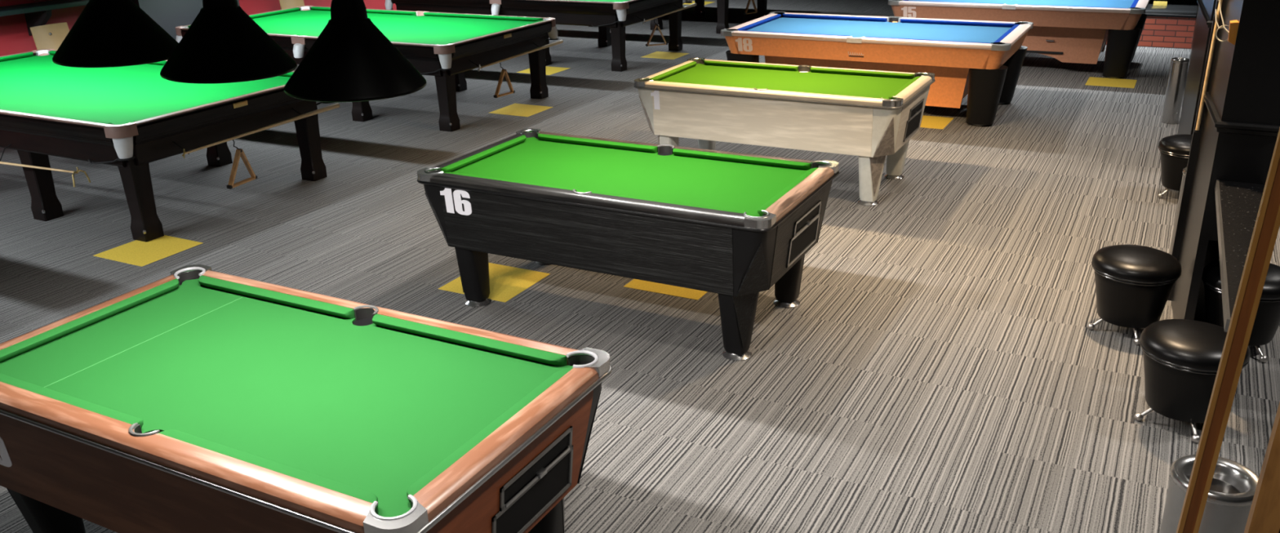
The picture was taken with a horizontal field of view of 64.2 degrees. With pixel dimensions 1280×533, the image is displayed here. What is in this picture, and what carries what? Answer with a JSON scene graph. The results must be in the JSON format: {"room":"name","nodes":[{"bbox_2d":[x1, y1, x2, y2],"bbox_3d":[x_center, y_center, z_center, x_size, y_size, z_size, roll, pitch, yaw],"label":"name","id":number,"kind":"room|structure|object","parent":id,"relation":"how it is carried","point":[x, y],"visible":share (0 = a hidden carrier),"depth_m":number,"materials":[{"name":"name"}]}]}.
{"room":"games hall","nodes":[
{"label":"games hall","id":0,"kind":"room"},
{"bbox_2d":[0,0,396,56],"bbox_3d":[-5.263,-4.104,13.208,0.200,3.100,24.500,10,24,26],"label":"wall","id":1,"kind":"structure","parent":0,"point":[15,38],"depth_m":11.04,"materials":[{"name":"red paint"}]},
{"bbox_2d":[0,0,88,35],"bbox_3d":[-7.011,-2.145,9.666,0.420,0.330,4.760,10,24,26],"label":"wall shelf","id":2,"kind":"object","parent":1,"relation":"attached to","point":[38,13],"visible":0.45,"depth_m":10.75,"materials":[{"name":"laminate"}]},
{"bbox_2d":[132,0,239,39],"bbox_3d":[-5.545,-3.630,12.012,0.500,3.100,1.400,10,24,26],"label":"trim","id":3,"kind":"structure","parent":1,"relation":"attached to","point":[169,15],"depth_m":11.88,"materials":[{"name":"grey stone"}]},
{"bbox_2d":[0,0,1279,532],"bbox_3d":[1.942,-1.403,10.214,16.400,0.100,24.900,10,24,26],"label":"floor","id":4,"kind":"structure","parent":0,"point":[938,366],"depth_m":6.15,"materials":[{"name":"carpet"}]},
{"bbox_2d":[30,22,69,49],"bbox_3d":[-5.974,-2.005,10.719,0.557,1.036,0.400,10,24,26],"label":"chair","id":5,"kind":"object","parent":4,"relation":"on","point":[51,36],"visible":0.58,"depth_m":10.65,"materials":[{"name":"brown wood"}]},
{"bbox_2d":[93,235,203,266],"bbox_3d":[-3.439,-0.121,7.144,0.505,0.002,0.505,10,24,26],"label":"floor","id":6,"kind":"structure","parent":4,"relation":"on","point":[139,253],"depth_m":7.12,"materials":[{"name":"yellow carpet"}]},
{"bbox_2d":[0,48,333,241],"bbox_3d":[-4.673,-1.142,8.642,3.901,0.873,2.172,10,24,26],"label":"table","id":7,"kind":"object","parent":4,"relation":"on","point":[131,117],"visible":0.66,"depth_m":7.72,"materials":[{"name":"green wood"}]},
{"bbox_2d":[0,52,33,62],"bbox_3d":[-6.331,-1.806,9.314,0.062,0.037,1.680,10,24,26],"label":"cushion","id":8,"kind":"object","parent":7,"relation":"on","point":[24,55],"depth_m":9.84,"materials":[{"name":"green fabric"}]},
{"bbox_2d":[0,161,90,186],"bbox_3d":[-4.942,-0.807,7.614,2.391,0.128,0.132,10,24,26],"label":"cue rest","id":9,"kind":"object","parent":7,"relation":"attached to","point":[1,162],"visible":1,"depth_m":7.21,"materials":[{"name":"brown wood"}]},
{"bbox_2d":[0,107,111,124],"bbox_3d":[-4.349,-1.087,7.340,1.667,0.037,0.062,10,24,26],"label":"cushion","id":10,"kind":"object","parent":7,"relation":"on","point":[95,122],"depth_m":7.21,"materials":[{"name":"green fabric"}]},
{"bbox_2d":[48,50,167,65],"bbox_3d":[-5.073,-1.978,9.672,1.667,0.037,0.062,10,24,26],"label":"cushion","id":11,"kind":"object","parent":7,"relation":"on","point":[51,53],"depth_m":9.36,"materials":[{"name":"green fabric"}]},
{"bbox_2d":[133,82,286,121],"bbox_3d":[-3.091,-1.259,7.698,0.062,0.037,1.680,10,24,26],"label":"cushion","id":12,"kind":"object","parent":7,"relation":"on","point":[283,84],"depth_m":7.51,"materials":[{"name":"green fabric"}]},
{"bbox_2d":[226,148,257,189],"bbox_3d":[-3.072,-0.771,7.852,0.065,0.280,0.304,7,23,20],"label":"rack","id":13,"kind":"object","parent":7,"relation":"hanging from","point":[239,152],"visible":1,"depth_m":7.79,"materials":[{"name":"brown wood"}]},
{"bbox_2d":[182,102,339,158],"bbox_3d":[-2.877,-1.065,7.870,0.046,0.082,1.557,10,24,26],"label":"cue rest","id":14,"kind":"object","parent":7,"relation":"attached to","point":[337,104],"visible":1,"depth_m":7.91,"materials":[{"name":"brown wood"}]},
{"bbox_2d":[280,71,293,76],"bbox_3d":[-3.478,-1.708,8.876,1.667,0.037,0.062,10,24,26],"label":"cushion","id":15,"kind":"object","parent":7,"relation":"on","point":[289,74],"depth_m":8.60,"materials":[{"name":"green fabric"}]},
{"bbox_2d":[279,0,304,9],"bbox_3d":[-4.420,-3.115,13.460,0.557,1.036,0.400,10,24,26],"label":"chair","id":16,"kind":"object","parent":4,"relation":"on","point":[284,4],"visible":0.16,"depth_m":13.41,"materials":[{"name":"brown wood"}]},
{"bbox_2d":[0,264,612,532],"bbox_3d":[-1.284,0.719,3.699,2.152,0.837,1.170,10,24,26],"label":"pool table","id":17,"kind":"object","parent":4,"relation":"on","point":[196,398],"visible":1,"depth_m":3.35,"materials":[{"name":"reddish-brown wood"},{"name":"green cloth"},{"name":"chrome"}]},
{"bbox_2d":[0,373,142,427],"bbox_3d":[-1.941,0.439,3.383,0.858,0.035,0.046,10,24,26],"label":"cushion","id":18,"kind":"object","parent":17,"relation":"on","point":[104,413],"depth_m":3.32,"materials":[{"name":"green fabric"}]},
{"bbox_2d":[0,278,179,363],"bbox_3d":[-2.145,0.211,3.981,0.046,0.035,0.845,10,24,26],"label":"cushion","id":19,"kind":"object","parent":17,"relation":"on","point":[23,348],"depth_m":3.96,"materials":[{"name":"green fabric"}]},
{"bbox_2d":[158,429,377,508],"bbox_3d":[-1.084,0.584,2.956,0.858,0.035,0.046,10,24,26],"label":"cushion","id":20,"kind":"object","parent":17,"relation":"on","point":[317,482],"depth_m":2.92,"materials":[{"name":"green fabric"}]},
{"bbox_2d":[198,275,355,319],"bbox_3d":[-1.502,0.126,4.157,0.858,0.035,0.046,10,24,26],"label":"cushion","id":21,"kind":"object","parent":17,"relation":"on","point":[312,306],"depth_m":4.13,"materials":[{"name":"green fabric"}]},
{"bbox_2d":[372,314,567,365],"bbox_3d":[-0.645,0.271,3.729,0.858,0.035,0.046,10,24,26],"label":"cushion","id":22,"kind":"object","parent":17,"relation":"on","point":[508,350],"depth_m":3.71,"materials":[{"name":"green fabric"}]},
{"bbox_2d":[406,368,573,503],"bbox_3d":[-0.442,0.499,3.131,0.046,0.035,0.845,10,24,26],"label":"cushion","id":23,"kind":"object","parent":17,"relation":"on","point":[477,442],"depth_m":3.06,"materials":[{"name":"green fabric"}]},
{"bbox_2d":[175,5,558,131],"bbox_3d":[-3.033,-2.313,11.535,3.901,0.873,2.172,10,24,26],"label":"table","id":24,"kind":"object","parent":4,"relation":"on","point":[443,46],"visible":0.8,"depth_m":10.86,"materials":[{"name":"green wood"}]},
{"bbox_2d":[187,7,299,27],"bbox_3d":[-4.692,-2.977,12.207,0.062,0.037,1.680,10,24,26],"label":"cushion","id":25,"kind":"object","parent":24,"relation":"on","point":[268,14],"depth_m":12.53,"materials":[{"name":"green fabric"}]},
{"bbox_2d":[266,32,298,35],"bbox_3d":[-4.305,-2.527,11.028,1.667,0.037,0.062,10,24,26],"label":"cushion","id":26,"kind":"object","parent":24,"relation":"on","point":[267,33],"depth_m":10.74,"materials":[{"name":"green fabric"}]},
{"bbox_2d":[311,6,416,14],"bbox_3d":[-3.434,-3.149,12.564,1.667,0.037,0.062,10,24,26],"label":"cushion","id":27,"kind":"object","parent":24,"relation":"on","point":[380,11],"depth_m":12.41,"materials":[{"name":"green fabric"}]},
{"bbox_2d":[308,35,435,44],"bbox_3d":[-2.710,-2.258,10.233,1.667,0.037,0.062,10,24,26],"label":"cushion","id":28,"kind":"object","parent":24,"relation":"on","point":[399,42],"depth_m":9.97,"materials":[{"name":"green fabric"}]},
{"bbox_2d":[423,12,542,21],"bbox_3d":[-1.838,-2.879,11.768,1.667,0.037,0.062,10,24,26],"label":"cushion","id":29,"kind":"object","parent":24,"relation":"on","point":[443,15],"depth_m":11.74,"materials":[{"name":"green fabric"}]},
{"bbox_2d":[449,19,546,43],"bbox_3d":[-1.452,-2.430,10.590,0.062,0.037,1.680,10,24,26],"label":"cushion","id":30,"kind":"object","parent":24,"relation":"on","point":[492,33],"depth_m":10.58,"materials":[{"name":"green fabric"}]},
{"bbox_2d":[493,68,515,97],"bbox_3d":[-1.430,-1.941,10.741,0.059,0.280,0.304,12,25,31],"label":"rack","id":31,"kind":"object","parent":24,"relation":"hanging from","point":[504,72],"visible":1,"depth_m":10.69,"materials":[{"name":"brown wood"}]},
{"bbox_2d":[477,40,563,71],"bbox_3d":[-1.236,-2.236,10.762,0.046,0.082,1.557,10,24,26],"label":"cue rest","id":32,"kind":"object","parent":24,"relation":"attached to","point":[559,42],"visible":1,"depth_m":10.80,"materials":[{"name":"brown wood"}]},
{"bbox_2d":[438,262,550,302],"bbox_3d":[-0.913,0.093,6.428,0.505,0.002,0.505,10,24,26],"label":"floor","id":33,"kind":"structure","parent":4,"relation":"on","point":[506,282],"depth_m":6.41,"materials":[{"name":"yellow carpet"}]},
{"bbox_2d":[489,103,552,116],"bbox_3d":[-1.285,-1.694,11.033,0.505,0.002,0.505,10,24,26],"label":"floor","id":34,"kind":"structure","parent":4,"relation":"on","point":[516,109],"depth_m":11.02,"materials":[{"name":"yellow carpet"}]},
{"bbox_2d":[384,0,692,71],"bbox_3d":[-1.385,-3.447,14.334,3.901,0.873,2.172,10,24,26],"label":"table","id":35,"kind":"object","parent":4,"relation":"on","point":[611,17],"visible":0.63,"depth_m":13.19,"materials":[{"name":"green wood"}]},
{"bbox_2d":[573,0,605,1],"bbox_3d":[-1.062,-3.392,13.032,1.667,0.037,0.062,10,24,26],"label":"cushion","id":36,"kind":"object","parent":35,"relation":"on","point":[573,0],"depth_m":12.77,"materials":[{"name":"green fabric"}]},
{"bbox_2d":[645,23,667,46],"bbox_3d":[0.222,-3.076,13.543,0.304,0.280,0.054,-9,22,-17],"label":"rack","id":37,"kind":"object","parent":35,"relation":"hanging from","point":[647,44],"visible":1,"depth_m":13.54,"materials":[{"name":"brown wood"}]},
{"bbox_2d":[642,2,696,24],"bbox_3d":[0.409,-3.369,13.557,0.046,0.082,1.557,10,24,26],"label":"cue rest","id":38,"kind":"object","parent":35,"relation":"attached to","point":[695,3],"visible":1,"depth_m":13.60,"materials":[{"name":"brown wood"}]},
{"bbox_2d":[516,66,570,75],"bbox_3d":[-1.246,-2.540,13.198,0.505,0.002,0.505,10,24,26],"label":"floor","id":39,"kind":"structure","parent":4,"relation":"on","point":[550,70],"depth_m":13.19,"materials":[{"name":"yellow carpet"}]},
{"bbox_2d":[417,128,839,360],"bbox_3d":[-0.064,-0.175,5.910,2.152,0.837,1.170,10,24,26],"label":"pool table","id":40,"kind":"object","parent":4,"relation":"on","point":[734,226],"visible":1,"depth_m":5.49,"materials":[{"name":"black paint"}]},
{"bbox_2d":[440,134,526,173],"bbox_3d":[-0.925,-0.683,6.192,0.046,0.035,0.845,10,24,26],"label":"cushion","id":41,"kind":"object","parent":40,"relation":"on","point":[473,159],"depth_m":6.16,"materials":[{"name":"green fabric"}]},
{"bbox_2d":[444,172,574,190],"bbox_3d":[-0.721,-0.455,5.594,0.858,0.035,0.046,10,24,26],"label":"cushion","id":42,"kind":"object","parent":40,"relation":"on","point":[486,178],"depth_m":5.56,"materials":[{"name":"green fabric"}]},
{"bbox_2d":[537,133,657,152],"bbox_3d":[-0.282,-0.768,6.368,0.858,0.035,0.046,10,24,26],"label":"cushion","id":43,"kind":"object","parent":40,"relation":"on","point":[557,139],"depth_m":6.35,"materials":[{"name":"green fabric"}]},
{"bbox_2d":[592,191,743,213],"bbox_3d":[0.136,-0.310,5.167,0.858,0.035,0.046,10,24,26],"label":"cushion","id":44,"kind":"object","parent":40,"relation":"on","point":[636,198],"depth_m":5.14,"materials":[{"name":"green fabric"}]},
{"bbox_2d":[672,148,810,169],"bbox_3d":[0.575,-0.624,5.941,0.858,0.035,0.046,10,24,26],"label":"cushion","id":45,"kind":"object","parent":40,"relation":"on","point":[686,153],"depth_m":5.92,"materials":[{"name":"green fabric"}]},
{"bbox_2d":[757,167,817,216],"bbox_3d":[0.779,-0.396,5.343,0.046,0.035,0.845,10,24,26],"label":"cushion","id":46,"kind":"object","parent":40,"relation":"on","point":[776,199],"depth_m":5.27,"materials":[{"name":"green fabric"}]},
{"bbox_2d":[641,51,688,59],"bbox_3d":[0.346,-2.906,14.032,0.505,0.002,0.505,10,24,26],"label":"floor","id":47,"kind":"structure","parent":4,"relation":"on","point":[660,55],"depth_m":14.02,"materials":[{"name":"yellow carpet"}]},
{"bbox_2d":[623,279,707,300],"bbox_3d":[0.239,0.078,6.390,0.505,0.002,0.505,10,24,26],"label":"floor","id":48,"kind":"structure","parent":4,"relation":"on","point":[688,293],"depth_m":6.23,"materials":[{"name":"yellow carpet"}]},
{"bbox_2d":[588,0,768,33],"bbox_3d":[0.160,-4.550,17.057,3.901,0.873,2.172,10,24,26],"label":"table","id":49,"kind":"object","parent":4,"relation":"on","point":[722,5],"visible":0.42,"depth_m":16.21,"materials":[{"name":"brown wood"}]},
{"bbox_2d":[743,0,758,14],"bbox_3d":[1.770,-4.176,16.259,0.304,0.279,0.038,-19,28,-38],"label":"rack","id":50,"kind":"object","parent":49,"relation":"hanging from","point":[748,1],"visible":1,"depth_m":16.25,"materials":[{"name":"brown wood"}]},
{"bbox_2d":[683,0,714,4],"bbox_3d":[1.100,-5.003,19.355,0.505,0.002,0.505,10,24,26],"label":"floor","id":51,"kind":"structure","parent":4,"relation":"on","point":[693,2],"depth_m":19.31,"materials":[{"name":"yellow carpet"}]},
{"bbox_2d":[633,57,935,206],"bbox_3d":[1.153,-1.121,8.253,2.152,0.837,1.170,10,24,26],"label":"pool table","id":52,"kind":"object","parent":4,"relation":"on","point":[873,116],"visible":0.93,"depth_m":7.80,"materials":[{"name":"grey laminate"}]},
{"bbox_2d":[648,61,696,80],"bbox_3d":[0.292,-1.629,8.536,0.046,0.035,0.845,10,24,26],"label":"cushion","id":53,"kind":"object","parent":52,"relation":"on","point":[669,73],"depth_m":8.51,"materials":[{"name":"fabric"}]},
{"bbox_2d":[659,80,754,88],"bbox_3d":[0.496,-1.401,7.938,0.858,0.035,0.046,10,24,26],"label":"cushion","id":54,"kind":"object","parent":52,"relation":"on","point":[679,82],"depth_m":7.88,"materials":[{"name":"fabric"}]},
{"bbox_2d":[704,60,798,71],"bbox_3d":[0.935,-1.714,8.711,0.858,0.035,0.046,10,24,26],"label":"cushion","id":55,"kind":"object","parent":52,"relation":"on","point":[724,64],"depth_m":8.70,"materials":[{"name":"fabric"}]},
{"bbox_2d":[768,88,879,97],"bbox_3d":[1.353,-1.256,7.510,0.858,0.035,0.046,10,24,26],"label":"cushion","id":56,"kind":"object","parent":52,"relation":"on","point":[848,95],"depth_m":7.49,"materials":[{"name":"fabric"}]},
{"bbox_2d":[810,66,914,79],"bbox_3d":[1.792,-1.569,8.284,0.858,0.035,0.046,10,24,26],"label":"cushion","id":57,"kind":"object","parent":52,"relation":"on","point":[820,70],"depth_m":8.27,"materials":[{"name":"fabric"}]},
{"bbox_2d":[888,75,920,99],"bbox_3d":[1.996,-1.341,7.686,0.046,0.035,0.845,10,24,26],"label":"cushion","id":58,"kind":"object","parent":52,"relation":"on","point":[900,91],"depth_m":7.61,"materials":[{"name":"fabric"}]},
{"bbox_2d":[720,11,1033,126],"bbox_3d":[2.472,-2.120,10.757,2.884,0.814,1.604,10,24,26],"label":"pool table","id":59,"kind":"object","parent":4,"relation":"on","point":[983,60],"visible":0.91,"depth_m":10.21,"materials":[{"name":"orange laminate"}]},
{"bbox_2d":[737,13,781,30],"bbox_3d":[1.312,-2.668,11.193,0.050,0.038,1.290,10,24,26],"label":"cushion","id":60,"kind":"object","parent":59,"relation":"on","point":[753,25],"depth_m":11.20,"materials":[{"name":"blue fabric"}]},
{"bbox_2d":[738,30,846,35],"bbox_3d":[1.554,-2.356,10.378,1.210,0.038,0.050,10,24,26],"label":"cushion","id":61,"kind":"object","parent":59,"relation":"on","point":[739,30],"depth_m":10.37,"materials":[{"name":"blue fabric"}]},
{"bbox_2d":[782,13,887,22],"bbox_3d":[2.168,-2.795,11.461,1.210,0.038,0.050,10,24,26],"label":"cushion","id":62,"kind":"object","parent":59,"relation":"on","point":[807,16],"depth_m":11.44,"materials":[{"name":"blue fabric"}]},
{"bbox_2d":[865,36,990,43],"bbox_3d":[2.757,-2.153,9.777,1.210,0.038,0.050,10,24,26],"label":"cushion","id":63,"kind":"object","parent":59,"relation":"on","point":[865,37],"depth_m":9.74,"materials":[{"name":"blue fabric"}]},
{"bbox_2d":[900,18,1017,27],"bbox_3d":[3.372,-2.591,10.861,1.210,0.038,0.050,10,24,26],"label":"cushion","id":64,"kind":"object","parent":59,"relation":"on","point":[917,21],"depth_m":10.84,"materials":[{"name":"blue fabric"}]},
{"bbox_2d":[994,24,1019,42],"bbox_3d":[3.613,-2.280,10.045,0.050,0.038,1.290,10,24,26],"label":"cushion","id":65,"kind":"object","parent":59,"relation":"on","point":[1014,28],"depth_m":10.01,"materials":[{"name":"blue fabric"}]},
{"bbox_2d":[920,115,954,128],"bbox_3d":[2.802,-1.441,10.113,0.505,0.002,0.505,10,24,26],"label":"floor","id":66,"kind":"structure","parent":4,"relation":"on","point":[928,122],"depth_m":10.07,"materials":[{"name":"yellow carpet"}]},
{"bbox_2d":[888,0,1150,78],"bbox_3d":[4.694,-2.944,12.722,2.884,0.814,1.604,10,24,26],"label":"pool table","id":67,"kind":"object","parent":4,"relation":"on","point":[1069,31],"visible":0.82,"depth_m":12.00,"materials":[{"name":"brown laminate"}]},
{"bbox_2d":[903,0,1003,4],"bbox_3d":[3.776,-3.180,12.343,1.210,0.038,0.050,10,24,26],"label":"cushion","id":68,"kind":"object","parent":67,"relation":"on","point":[904,0],"depth_m":12.34,"materials":[{"name":"blue fabric"}]},
{"bbox_2d":[1017,4,1123,8],"bbox_3d":[4.980,-2.977,11.742,1.210,0.038,0.050,10,24,26],"label":"cushion","id":69,"kind":"object","parent":67,"relation":"on","point":[1017,4],"depth_m":11.75,"materials":[{"name":"blue fabric"}]},
{"bbox_2d":[1130,0,1138,7],"bbox_3d":[5.835,-3.103,12.010,0.050,0.038,1.290,10,24,26],"label":"cushion","id":70,"kind":"object","parent":67,"relation":"on","point":[1134,3],"depth_m":11.81,"materials":[{"name":"blue fabric"}]},
{"bbox_2d":[1084,76,1137,88],"bbox_3d":[5.373,-2.100,11.633,0.505,0.002,0.505,10,24,26],"label":"floor","id":71,"kind":"structure","parent":4,"relation":"on","point":[1092,81],"depth_m":11.62,"materials":[{"name":"yellow carpet"}]},
{"bbox_2d":[1087,244,1181,345],"bbox_3d":[2.631,0.135,5.461,0.434,0.455,0.434,10,24,26],"label":"stool","id":72,"kind":"object","parent":4,"relation":"on","point":[1135,283],"visible":0.88,"depth_m":5.32,"materials":[{"name":"black leather"}]},
{"bbox_2d":[1106,4,1197,48],"bbox_3d":[5.880,-3.472,14.450,3.510,0.485,0.710,10,24,26],"label":"bar","id":73,"kind":"object","parent":4,"relation":"on","point":[1171,26],"visible":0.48,"depth_m":13.57,"materials":[{"name":"brick"}]},
{"bbox_2d":[1152,0,1167,5],"bbox_3d":[7.100,-3.591,13.923,0.170,0.060,0.020,10,24,26],"label":"notice board","id":74,"kind":"object","parent":73,"relation":"on","point":[1155,2],"visible":1,"depth_m":13.92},
{"bbox_2d":[1157,133,1192,198],"bbox_3d":[4.082,-0.741,7.611,0.434,0.455,0.434,3,22,12],"label":"stool","id":75,"kind":"object","parent":4,"relation":"on","point":[1175,149],"visible":0.41,"depth_m":7.52,"materials":[{"name":"black leather"}]},
{"bbox_2d":[1161,57,1189,124],"bbox_3d":[5.096,-1.673,9.717,0.154,0.612,0.154,10,24,26],"label":"bin","id":76,"kind":"object","parent":4,"relation":"on","point":[1179,65],"visible":1,"depth_m":9.66,"materials":[{"name":"silver metal"}]},
{"bbox_2d":[1168,167,1186,254],"bbox_3d":[3.270,-0.236,6.045,0.196,0.692,0.196,10,24,26],"label":"bin","id":77,"kind":"object","parent":4,"relation":"on","point":[1185,168],"visible":0.04,"depth_m":6.02,"materials":[{"name":"metal"}]},
{"bbox_2d":[1133,319,1250,443],"bbox_3d":[2.446,0.494,4.553,0.434,0.455,0.434,10,24,26],"label":"stool","id":78,"kind":"object","parent":4,"relation":"on","point":[1182,357],"visible":0.84,"depth_m":4.43,"materials":[{"name":"black leather"}]},
{"bbox_2d":[1160,454,1258,532],"bbox_3d":[1.801,0.929,3.279,0.258,0.602,0.258,10,24,26],"label":"bin","id":79,"kind":"object","parent":4,"relation":"on","point":[1233,485],"visible":0.71,"depth_m":3.17,"materials":[{"name":"brushed steel"},{"name":"chrome"},{"name":"black plastic"}]},
{"bbox_2d":[1176,128,1279,532],"bbox_3d":[1.426,-0.038,2.345,0.167,3.100,0.044,10,24,26],"label":"stick","id":80,"kind":"object","parent":4,"relation":"on","point":[1267,224],"visible":1,"depth_m":2.42,"materials":[{"name":"orange wood"}]},
{"bbox_2d":[1201,259,1279,362],"bbox_3d":[3.100,0.210,5.238,0.434,0.455,0.434,2,22,8],"label":"stool","id":81,"kind":"object","parent":4,"relation":"on","point":[1267,320],"visible":0.48,"depth_m":5.13,"materials":[{"name":"black leather"}]},
{"bbox_2d":[1244,402,1279,532],"bbox_3d":[1.327,0.110,1.973,0.167,3.100,0.052,10,24,26],"label":"timber post","id":82,"kind":"object","parent":4,"relation":"on","point":[1264,517],"visible":1,"depth_m":2.11,"materials":[{"name":"brown wood"}]},
{"bbox_2d":[1189,5,1199,62],"bbox_3d":[6.552,-3.670,11.314,0.390,3.100,2.100,10,24,26],"label":"wall partition","id":83,"kind":"structure","parent":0,"point":[1198,6],"depth_m":12.51,"materials":[{"name":"black wood"}]},
{"bbox_2d":[1177,0,1216,134],"bbox_3d":[4.756,-2.392,8.157,0.400,3.100,1.400,10,24,26],"label":"wall partition","id":84,"kind":"structure","parent":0,"point":[1202,33],"depth_m":8.38,"materials":[{"name":"black wood"}]},
{"bbox_2d":[1196,0,1213,27],"bbox_3d":[4.747,-2.057,8.281,0.340,0.057,1.448,8,23,23],"label":"trim","id":85,"kind":"structure","parent":84,"relation":"attached to","point":[1209,23],"depth_m":8.09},
{"bbox_2d":[1167,0,1279,322],"bbox_3d":[3.022,-1.132,5.044,0.344,3.100,0.840,10,24,26],"label":"wall partition","id":86,"kind":"structure","parent":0,"point":[1243,84],"depth_m":4.91,"materials":[{"name":"black wood"}]},
{"bbox_2d":[1215,0,1239,44],"bbox_3d":[2.860,-1.201,5.003,0.069,0.161,0.657,7,23,21],"label":"clip","id":87,"kind":"object","parent":86,"relation":"attached to","point":[1233,24],"visible":1,"depth_m":4.75,"materials":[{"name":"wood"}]},
{"bbox_2d":[1194,0,1222,132],"bbox_3d":[2.980,-1.380,5.235,0.027,1.414,0.026,10,24,26],"label":"cue","id":88,"kind":"object","parent":87,"relation":"hanging from","point":[1213,41],"depth_m":5.37,"materials":[{"name":"brown wood"}]},
{"bbox_2d":[1214,179,1264,332],"bbox_3d":[2.474,0.324,4.332,0.199,0.932,1.795,10,24,26],"label":"ledge","id":89,"kind":"object","parent":86,"relation":"attached to","point":[1237,203],"visible":0.45,"depth_m":4.29,"materials":[{"name":"stone"}]},
{"bbox_2d":[1203,91,1279,137],"bbox_3d":[2.997,-0.766,5.103,0.275,0.057,0.749,8,23,22],"label":"trim","id":90,"kind":"structure","parent":86,"relation":"attached to","point":[1224,126],"depth_m":4.82,"materials":[{"name":"black wood"}]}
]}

